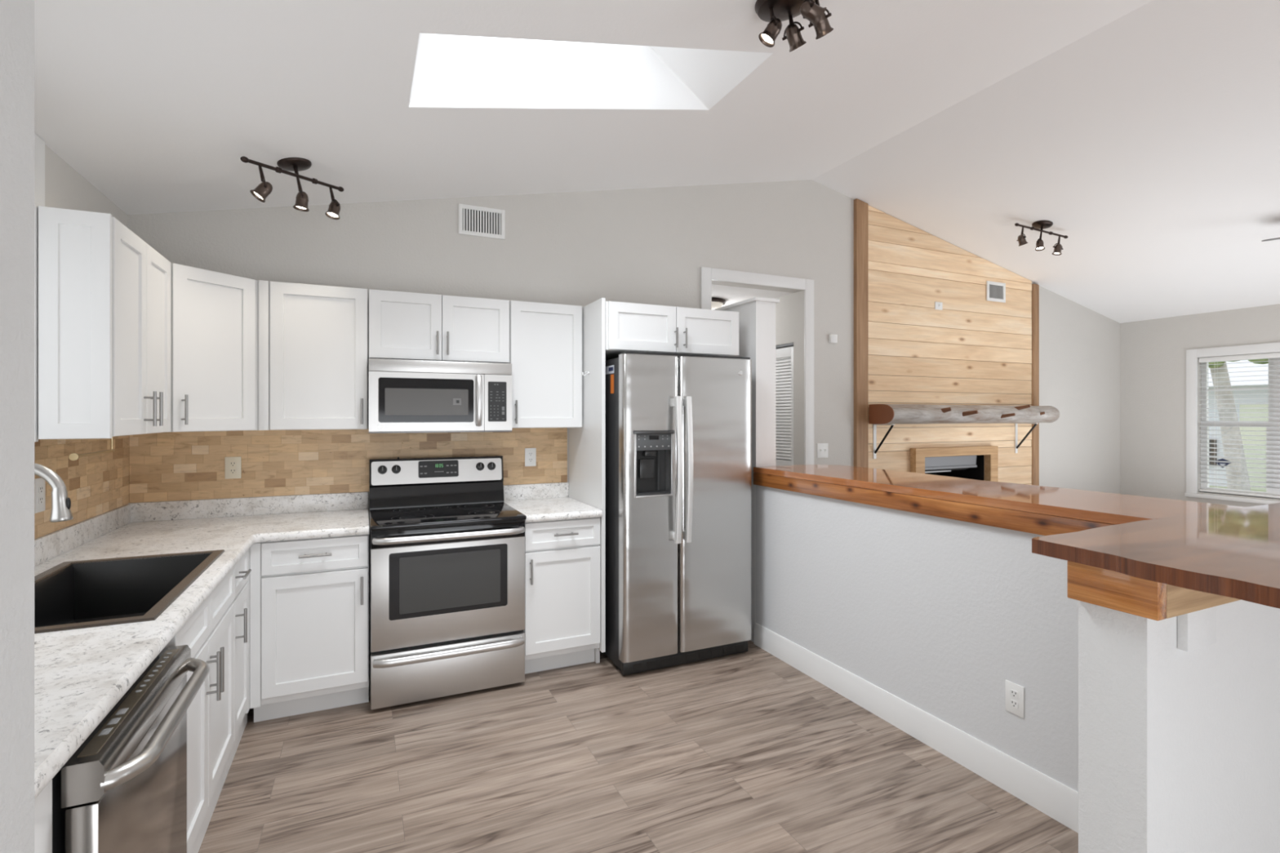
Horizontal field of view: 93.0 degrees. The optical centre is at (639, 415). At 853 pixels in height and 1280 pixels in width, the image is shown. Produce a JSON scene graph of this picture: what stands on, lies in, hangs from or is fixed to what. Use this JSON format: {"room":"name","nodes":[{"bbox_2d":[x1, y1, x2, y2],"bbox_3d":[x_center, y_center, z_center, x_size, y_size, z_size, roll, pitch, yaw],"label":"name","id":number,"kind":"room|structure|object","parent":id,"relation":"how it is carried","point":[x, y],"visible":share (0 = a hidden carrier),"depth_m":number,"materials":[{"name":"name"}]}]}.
{"room":"kitchen","nodes":[
{"label":"kitchen","id":0,"kind":"room"},
{"bbox_2d":[0,0,34,852],"bbox_3d":[-1.159,0.151,0.695,0.645,2.609,0.160,0,0,-25],"label":"wall","id":1,"kind":"structure","parent":0,"point":[16,16],"depth_m":0.85,"materials":[{"name":"white paint"}]},
{"bbox_2d":[44,144,127,227],"bbox_3d":[-1.208,0.216,-0.119,0.120,2.478,7.000,0,0,-25],"label":"wall","id":2,"kind":"structure","parent":0,"point":[65,188],"depth_m":2.48,"materials":[{"name":"grey paint"}]},
{"bbox_2d":[34,133,44,206],"bbox_3d":[-2.199,-0.856,2.207,0.012,0.331,0.116,0,0,-25],"label":"trim","id":3,"kind":"structure","parent":2,"relation":"attached to","point":[39,144],"depth_m":2.22,"materials":[{"name":"white paint"}]},
{"bbox_2d":[34,435,128,538],"bbox_3d":[-2.324,0.260,2.477,0.008,0.374,1.350,0,0,-25],"label":"tile backsplash","id":4,"kind":"structure","parent":2,"relation":"attached to","point":[95,485],"depth_m":2.60,"materials":[{"name":"tile"}]},
{"bbox_2d":[34,477,44,513],"bbox_3d":[-2.200,0.290,2.226,0.008,0.125,0.074,0,0,-25],"label":"wall outlet","id":5,"kind":"object","parent":4,"relation":"attached to","point":[39,483],"visible":0.93,"depth_m":2.21,"materials":[{"name":"white plastic"}]},
{"bbox_2d":[38,485,43,493],"bbox_3d":[-2.198,0.271,2.227,0.002,0.027,0.033,0,0,-25],"label":"receptacle","id":6,"kind":"object","parent":5,"relation":"attached to","point":[40,487],"depth_m":2.22,"materials":[{"name":"grey plastic"}]},
{"bbox_2d":[38,496,43,504],"bbox_3d":[-2.198,0.310,2.227,0.002,0.027,0.033,0,0,-25],"label":"receptacle","id":7,"kind":"object","parent":5,"relation":"attached to","point":[40,498],"depth_m":2.22,"materials":[{"name":"grey plastic"}]},
{"bbox_2d":[34,204,170,441],"bbox_3d":[-2.059,-0.300,2.313,0.355,0.768,0.717,0,0,-25],"label":"upper cabinet","id":8,"kind":"object","parent":2,"relation":"attached to","point":[102,293],"visible":0.86,"depth_m":2.04,"materials":[{"name":"white paint"}]},
{"bbox_2d":[68,436,114,460],"bbox_3d":[-2.169,0.119,2.415,0.030,0.092,0.392,0,0,-25],"label":"paper towel holder","id":9,"kind":"object","parent":8,"relation":"attached to","point":[73,456],"visible":0.8,"depth_m":2.37,"materials":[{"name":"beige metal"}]},
{"bbox_2d":[164,262,258,432],"bbox_3d":[-2.213,-0.306,2.954,0.609,0.756,0.575,0,0,-25],"label":"upper cabinet","id":10,"kind":"object","parent":2,"relation":"attached to","point":[215,315],"visible":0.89,"depth_m":2.87,"materials":[{"name":"white paint"}]},
{"bbox_2d":[127,179,1119,516],"bbox_3d":[1.331,-0.229,4.944,8.950,3.368,0.143,0,0,-25],"label":"wall","id":11,"kind":"structure","parent":0,"point":[651,246],"depth_m":4.90,"materials":[{"name":"grey paint"}]},
{"bbox_2d":[258,280,367,430],"bbox_3d":[-1.749,-0.306,3.283,0.502,0.756,0.361,0,0,-25],"label":"upper cabinet","id":12,"kind":"object","parent":11,"relation":"attached to","point":[313,339],"visible":1,"depth_m":3.15,"materials":[{"name":"white paint"}]},
{"bbox_2d":[128,427,567,502],"bbox_3d":[-1.542,0.258,3.571,2.322,0.370,0.008,0,0,-25],"label":"tile backsplash","id":13,"kind":"structure","parent":11,"relation":"attached to","point":[168,466],"depth_m":3.40,"materials":[{"name":"tile"}]},
{"bbox_2d":[224,456,241,479],"bbox_3d":[-2.190,0.279,3.266,0.074,0.118,0.008,0,0,-25],"label":"wall outlet","id":14,"kind":"object","parent":13,"relation":"attached to","point":[233,465],"visible":1,"depth_m":3.26,"materials":[{"name":"beige plastic"}]},
{"bbox_2d":[229,461,236,466],"bbox_3d":[-2.189,0.260,3.264,0.033,0.027,0.002,0,0,-25],"label":"receptacle","id":15,"kind":"object","parent":14,"relation":"attached to","point":[232,464],"depth_m":3.26,"materials":[{"name":"grey plastic"}]},
{"bbox_2d":[229,468,236,474],"bbox_3d":[-2.189,0.299,3.264,0.033,0.027,0.002,0,0,-25],"label":"receptacle","id":16,"kind":"object","parent":14,"relation":"attached to","point":[232,471],"depth_m":3.26,"materials":[{"name":"grey plastic"}]},
{"bbox_2d":[524,448,536,466],"bbox_3d":[-0.711,0.268,3.942,0.074,0.118,0.008,0,0,-25],"label":"wall outlet","id":17,"kind":"object","parent":13,"relation":"attached to","point":[530,453],"visible":1,"depth_m":3.94,"materials":[{"name":"white plastic"}]},
{"bbox_2d":[528,452,533,456],"bbox_3d":[-0.710,0.249,3.940,0.033,0.027,0.002,0,0,-25],"label":"receptacle","id":18,"kind":"object","parent":17,"relation":"attached to","point":[530,454],"depth_m":3.94,"materials":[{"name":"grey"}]},
{"bbox_2d":[368,288,509,363],"bbox_3d":[-1.171,-0.497,3.548,0.761,0.374,0.361,0,0,-25],"label":"upper cabinet","id":19,"kind":"object","parent":11,"relation":"attached to","point":[402,326],"visible":0.94,"depth_m":3.40,"materials":[{"name":"white paint"}]},
{"bbox_2d":[368,358,511,433],"bbox_3d":[-1.153,-0.105,3.502,0.756,0.394,0.434,0,0,-25],"label":"microwave","id":20,"kind":"object","parent":19,"relation":"attached to","point":[405,396],"visible":1,"depth_m":3.33,"materials":[{"name":"silver metal"}]},
{"bbox_2d":[458,203,505,239],"bbox_3d":[-0.994,-1.221,3.821,0.287,0.187,0.012,0,0,-25],"label":"air vent","id":21,"kind":"object","parent":11,"relation":"in","point":[479,221],"visible":1,"depth_m":3.82,"materials":[{"name":"white plastic"}]},
{"bbox_2d":[509,300,582,427],"bbox_3d":[-0.618,-0.306,3.800,0.447,0.756,0.361,0,0,-25],"label":"upper cabinet","id":22,"kind":"object","parent":11,"relation":"attached to","point":[545,340],"visible":0.85,"depth_m":3.68,"materials":[{"name":"white paint"}]},
{"bbox_2d":[604,301,738,360],"bbox_3d":[0.095,-0.522,3.949,0.902,0.282,0.685,0,0,-25],"label":"upper cabinet","id":23,"kind":"object","parent":11,"relation":"attached to","point":[628,326],"visible":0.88,"depth_m":3.65,"materials":[{"name":"white paint"}]},
{"bbox_2d":[700,266,813,464],"bbox_3d":[0.926,0.178,4.695,1.049,2.554,0.020,0,0,-25],"label":"trim","id":24,"kind":"structure","parent":11,"relation":"attached to","point":[707,275],"depth_m":4.87,"materials":[{"name":"white paint"}]},
{"bbox_2d":[817,443,828,457],"bbox_3d":[1.496,0.283,4.957,0.115,0.118,0.018,0,0,-25],"label":"light switch","id":25,"kind":"object","parent":11,"relation":"attached to","point":[822,448],"visible":1,"depth_m":4.96,"materials":[{"name":"white plastic"}]},
{"bbox_2d":[828,333,837,343],"bbox_3d":[1.589,-0.635,4.993,0.070,0.070,0.030,0,0,-25],"label":"thermostat","id":26,"kind":"object","parent":11,"relation":"attached to","point":[833,338],"visible":1,"depth_m":4.98,"materials":[{"name":"white plastic"}]},
{"bbox_2d":[853,198,868,467],"bbox_3d":[1.862,-0.180,5.114,0.127,3.271,0.036,0,0,-25],"label":"wood trim","id":27,"kind":"structure","parent":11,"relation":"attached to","point":[860,208],"depth_m":5.10,"materials":[{"name":"brown wood"}]},
{"bbox_2d":[873,423,895,458],"bbox_3d":[2.040,0.217,5.076,0.032,0.296,0.206,0,0,-25],"label":"shelf bracket","id":28,"kind":"object","parent":11,"relation":"attached to","point":[875,448],"visible":0.98,"depth_m":5.16,"materials":[{"name":"white metal"}]},
{"bbox_2d":[934,302,942,310],"bbox_3d":[2.705,-0.995,5.486,0.095,0.070,0.018,0,0,-25],"label":"light switch","id":29,"kind":"object","parent":11,"relation":"attached to","point":[938,305],"visible":1,"depth_m":5.49,"materials":[{"name":"white plastic"}]},
{"bbox_2d":[910,445,998,481],"bbox_3d":[2.773,0.870,5.779,1.077,1.170,0.585,0,0,-25],"label":"fireplace","id":30,"kind":"object","parent":11,"relation":"attached to","point":[963,462],"visible":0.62,"depth_m":5.62,"materials":[{"name":"beige wood"}]},
{"bbox_2d":[868,404,1059,424],"bbox_3d":[3.022,-0.015,5.416,2.231,0.170,0.368,0,0,-25],"label":"mantel","id":31,"kind":"object","parent":11,"relation":"attached to","point":[879,414],"visible":1,"depth_m":5.21,"materials":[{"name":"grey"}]},
{"bbox_2d":[986,280,1005,302],"bbox_3d":[3.407,-1.186,5.808,0.265,0.187,0.012,0,0,-25],"label":"air vent","id":32,"kind":"object","parent":11,"relation":"in","point":[995,291],"visible":1,"depth_m":5.81,"materials":[{"name":"white plastic"}]},
{"bbox_2d":[1014,422,1038,453],"bbox_3d":[3.723,0.217,5.846,0.032,0.296,0.206,0,0,-25],"label":"shelf bracket","id":33,"kind":"object","parent":11,"relation":"attached to","point":[1016,445],"visible":1,"depth_m":5.93,"materials":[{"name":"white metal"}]},
{"bbox_2d":[1030,284,1039,485],"bbox_3d":[3.946,0.069,6.066,0.100,2.773,0.038,0,0,-25],"label":"wood post","id":34,"kind":"object","parent":11,"relation":"attached to","point":[1035,287],"visible":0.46,"depth_m":6.04,"materials":[{"name":"brown wood"}]},
{"bbox_2d":[198,640,1078,852],"bbox_3d":[2.395,1.485,2.739,8.910,0.060,9.200,0,0,-25],"label":"floor","id":35,"kind":"structure","parent":0,"point":[747,752],"depth_m":2.44,"materials":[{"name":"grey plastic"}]},
{"bbox_2d":[34,779,52,852],"bbox_3d":[-1.245,1.019,0.850,0.578,0.872,0.186,0,0,-25],"label":"filler panel","id":36,"kind":"object","parent":35,"relation":"on","point":[43,802],"visible":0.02,"depth_m":1.03,"materials":[{"name":"white paint"}]},
{"bbox_2d":[52,644,209,852],"bbox_3d":[-1.363,1.028,1.266,0.690,0.855,0.615,0,0,-25],"label":"dishwasher","id":37,"kind":"object","parent":35,"relation":"on","point":[124,789],"visible":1,"depth_m":1.27,"materials":[{"name":"grey metal"}]},
{"bbox_2d":[157,566,234,852],"bbox_3d":[-1.716,1.019,1.934,0.656,0.872,0.841,0,0,-25],"label":"base cabinet","id":38,"kind":"object","parent":35,"relation":"on","point":[209,633],"visible":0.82,"depth_m":2.03,"materials":[{"name":"white paint"}]},
{"bbox_2d":[225,547,251,778],"bbox_3d":[-2.099,1.019,2.771,0.656,0.872,0.994,0,0,-25],"label":"base cabinet","id":39,"kind":"object","parent":35,"relation":"on","point":[242,568],"visible":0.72,"depth_m":2.61,"materials":[{"name":"white paint"}]},
{"bbox_2d":[34,491,368,799],"bbox_3d":[-1.540,0.512,2.095,1.118,0.138,2.696,0,0,-25],"label":"countertop","id":40,"kind":"structure","parent":39,"relation":"on","point":[81,674],"depth_m":2.26,"materials":[{"name":"white stone"}]},
{"bbox_2d":[34,462,73,522],"bbox_3d":[-1.864,0.340,1.811,0.243,0.402,0.124,0,0,-25],"label":"faucet","id":41,"kind":"object","parent":40,"relation":"on","point":[60,511],"visible":0.8,"depth_m":1.86,"materials":[{"name":"silver metal"}]},
{"bbox_2d":[34,549,224,633],"bbox_3d":[-1.698,0.647,1.915,0.496,0.226,0.903,0,0,-25],"label":"sink","id":42,"kind":"object","parent":40,"relation":"in","point":[97,593],"visible":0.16,"depth_m":2.23,"materials":[{"name":"brown metal"}]},
{"bbox_2d":[249,533,368,722],"bbox_3d":[-1.683,1.019,3.149,0.498,0.872,0.660,0,0,-25],"label":"base cabinet","id":43,"kind":"object","parent":35,"relation":"on","point":[309,597],"visible":0.87,"depth_m":2.89,"materials":[{"name":"white paint"}]},
{"bbox_2d":[368,455,526,709],"bbox_3d":[-1.084,0.849,3.373,0.766,1.213,0.692,0,0,-25],"label":"range","id":44,"kind":"object","parent":35,"relation":"on","point":[446,550],"visible":1,"depth_m":3.15,"materials":[{"name":"silver metal"}]},
{"bbox_2d":[368,502,526,530],"bbox_3d":[-1.087,0.545,3.378,0.766,0.024,0.640,0,0,-25],"label":"cooktop","id":45,"kind":"object","parent":44,"relation":"in","point":[432,515],"depth_m":3.25,"materials":[{"name":"black glass"}]},
{"bbox_2d":[523,516,599,673],"bbox_3d":[-0.548,1.019,3.668,0.445,0.872,0.660,0,0,-25],"label":"base cabinet","id":46,"kind":"object","parent":35,"relation":"on","point":[562,557],"visible":0.79,"depth_m":3.42,"materials":[{"name":"white paint"}]},
{"bbox_2d":[503,482,602,522],"bbox_3d":[-0.552,0.512,3.676,0.446,0.138,0.643,0,0,-25],"label":"countertop","id":47,"kind":"structure","parent":46,"relation":"on","point":[540,502],"depth_m":3.76,"materials":[{"name":"white stone"}]},
{"bbox_2d":[568,297,604,662],"bbox_3d":[-0.341,0.388,3.780,0.021,2.134,0.630,0,0,-25],"label":"panel","id":48,"kind":"object","parent":35,"relation":"on","point":[586,443],"visible":0.55,"depth_m":3.62,"materials":[{"name":"white paint"}]},
{"bbox_2d":[603,351,751,675],"bbox_3d":[0.154,0.549,3.827,0.853,1.812,0.856,0,0,-25],"label":"refrigerator","id":49,"kind":"object","parent":35,"relation":"on","point":[678,427],"visible":0.99,"depth_m":3.49,"materials":[{"name":"grey metal"}]},
{"bbox_2d":[34,0,1279,323],"bbox_3d":[2.370,-1.515,2.672,8.950,1.034,9.100,0,0,-25],"label":"ceiling","id":50,"kind":"structure","parent":0,"point":[1146,132],"depth_m":3.11,"materials":[{"name":"white paint"}]},
{"bbox_2d":[240,156,343,219],"bbox_3d":[-1.618,-1.068,2.854,0.143,0.262,0.587,0,0,19],"label":"track light","id":51,"kind":"object","parent":50,"relation":"attached to","point":[264,189],"visible":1,"depth_m":2.83,"materials":[{"name":"black metal"}]},
{"bbox_2d":[408,33,773,110],"bbox_3d":[-0.191,-1.541,2.570,1.443,0.527,0.535,0,0,-25],"label":"skylight","id":52,"kind":"object","parent":50,"relation":"attached to","point":[451,71],"depth_m":2.77,"materials":[{"name":"white paint"}]},
{"bbox_2d":[711,297,725,310],"bbox_3d":[0.583,-0.969,5.341,0.340,0.085,0.340,0,0,-25],"label":"ceiling light","id":53,"kind":"object","parent":50,"relation":"attached to","point":[717,303],"visible":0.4,"depth_m":5.23,"materials":[{"name":"white glass"}]},
{"bbox_2d":[755,0,833,52],"bbox_3d":[0.554,-1.451,2.213,0.267,0.202,0.238,0,0,29],"label":"track light","id":54,"kind":"object","parent":50,"relation":"attached to","point":[773,11],"visible":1,"depth_m":2.20,"materials":[{"name":"black metal"}]},
{"bbox_2d":[1014,220,1067,255],"bbox_3d":[3.260,-1.442,4.929,0.459,0.262,0.144,0,0,-18],"label":"track light","id":55,"kind":"object","parent":50,"relation":"attached to","point":[1039,225],"visible":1,"depth_m":4.91,"materials":[{"name":"black metal"}]},
{"bbox_2d":[1262,237,1279,241],"bbox_3d":[4.853,-1.270,3.857,1.189,0.170,1.229,0,0,-25],"label":"ceiling fan","id":56,"kind":"object","parent":50,"relation":"hanging from","point":[1277,238],"visible":1,"depth_m":4.28,"materials":[{"name":"silver metal"}]},
{"bbox_2d":[775,293,794,465],"bbox_3d":[0.925,0.222,5.871,0.100,2.467,1.880,0,0,-25],"label":"wall","id":57,"kind":"structure","parent":0,"point":[784,309],"depth_m":5.09,"materials":[{"name":"grey paint"}]},
{"bbox_2d":[775,342,793,466],"bbox_3d":[0.970,0.425,5.732,0.057,2.061,1.570,0,0,-25],"label":"door","id":58,"kind":"structure","parent":57,"relation":"in","point":[784,353],"depth_m":5.15,"materials":[{"name":"white paint"}]},
{"bbox_2d":[722,301,1078,791],"bbox_3d":[1.154,0.360,3.162,0.155,2.190,2.947,0,0,-25],"label":"wall","id":59,"kind":"structure","parent":0,"point":[936,614],"depth_m":2.73,"materials":[{"name":"white paint"}]},
{"bbox_2d":[712,297,779,311],"bbox_3d":[0.680,-0.746,4.197,0.191,0.022,0.671,0,0,-25],"label":"trim","id":60,"kind":"structure","parent":59,"relation":"on","point":[754,299],"depth_m":3.93,"materials":[{"name":"white paint"}]},
{"bbox_2d":[753,622,1078,832],"bbox_3d":[1.211,1.388,2.830,0.017,0.134,2.295,0,0,-25],"label":"baseboard","id":61,"kind":"structure","parent":59,"relation":"attached to","point":[1056,800],"depth_m":2.63,"materials":[{"name":"white paint"}]},
{"bbox_2d":[753,464,1243,535],"bbox_3d":[1.478,0.381,2.955,0.619,0.112,2.287,0,0,-25],"label":"bar","id":62,"kind":"object","parent":59,"relation":"on","point":[1042,510],"visible":0.69,"depth_m":2.57,"materials":[{"name":"brown wood"}]},
{"bbox_2d":[1004,680,1024,718],"bbox_3d":[1.442,1.089,2.337,0.008,0.118,0.074,0,0,-25],"label":"wall outlet","id":63,"kind":"object","parent":59,"relation":"attached to","point":[1014,693],"visible":1,"depth_m":2.33,"materials":[{"name":"white plastic"}]},
{"bbox_2d":[1009,688,1018,698],"bbox_3d":[1.440,1.070,2.336,0.002,0.027,0.033,0,0,-25],"label":"receptacle","id":64,"kind":"object","parent":63,"relation":"attached to","point":[1014,693],"depth_m":2.33,"materials":[{"name":"white plastic"}]},
{"bbox_2d":[1009,699,1018,708],"bbox_3d":[1.440,1.109,2.336,0.002,0.027,0.033,0,0,-25],"label":"receptacle","id":65,"kind":"object","parent":63,"relation":"attached to","point":[1014,704],"depth_m":2.33,"materials":[{"name":"white plastic"}]},
{"bbox_2d":[1078,600,1279,852],"bbox_3d":[2.255,0.940,1.965,2.488,1.030,0.146,0,0,-25],"label":"wall","id":66,"kind":"structure","parent":0,"point":[1179,750],"depth_m":1.48,"materials":[{"name":"white paint"}]},
{"bbox_2d":[1031,502,1279,621],"bbox_3d":[2.288,0.385,1.766,2.595,0.132,0.806,0,0,-25],"label":"bar","id":67,"kind":"object","parent":66,"relation":"on","point":[1159,569],"visible":1,"depth_m":1.43,"materials":[{"name":"brown wood"}]},
{"bbox_2d":[1177,606,1216,651],"bbox_3d":[1.331,0.501,1.450,0.130,0.098,0.022,0,0,-25],"label":"support bracket","id":68,"kind":"object","parent":66,"relation":"attached to","point":[1197,629],"visible":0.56,"depth_m":1.43,"materials":[{"name":"white paint"}]},
{"bbox_2d":[1120,303,1279,506],"bbox_3d":[6.822,0.216,3.554,0.120,2.478,7.000,0,0,-25],"label":"wall","id":69,"kind":"structure","parent":0,"point":[1153,352],"depth_m":6.34,"materials":[{"name":"grey paint"}]},
{"bbox_2d":[1185,342,1279,504],"bbox_3d":[5.915,0.072,5.485,0.158,1.486,1.541,0,0,-25],"label":"window","id":70,"kind":"structure","parent":69,"relation":"in","point":[1192,355],"depth_m":5.96,"materials":[{"name":"white paint"}]},
{"bbox_2d":[1214,458,1230,467],"bbox_3d":[5.748,0.468,5.988,0.002,0.095,0.150,0,0,-25],"label":"decal","id":71,"kind":"object","parent":70,"relation":"attached to","point":[1220,460],"visible":0.72,"depth_m":5.99,"materials":[{"name":"blue"}]},
{"bbox_2d":[1199,352,1279,497],"bbox_3d":[5.914,0.086,5.485,0.060,1.334,1.355,0,0,-25],"label":"window blind","id":72,"kind":"object","parent":70,"relation":"attached to","point":[1272,355],"visible":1,"depth_m":5.82,"materials":[{"name":"white plastic"}]},
{"label":"outside","id":73,"kind":"structure","parent":0,"visible":0},
{"bbox_2d":[1208,485,1266,492],"bbox_3d":[25.571,1.755,24.227,51.160,0.100,65.000,0,0,-25],"label":"lawn","id":74,"kind":"structure","parent":73,"point":[1225,487],"depth_m":14.40,"materials":[{"name":"green plant"}]},
{"bbox_2d":[1208,360,1268,490],"bbox_3d":[17.097,-0.420,16.502,8.200,4.250,21.200,0,0,-25],"label":"house","id":75,"kind":"structure","parent":74,"relation":"on","point":[1246,363],"depth_m":14.23,"materials":[{"name":"white"}]},
{"bbox_2d":[1208,358,1268,490],"bbox_3d":[8.918,-0.007,9.075,2.037,3.508,3.139,0,0,-25],"label":"tree","id":76,"kind":"object","parent":74,"relation":"on","point":[1220,365],"visible":0.06,"depth_m":9.10,"materials":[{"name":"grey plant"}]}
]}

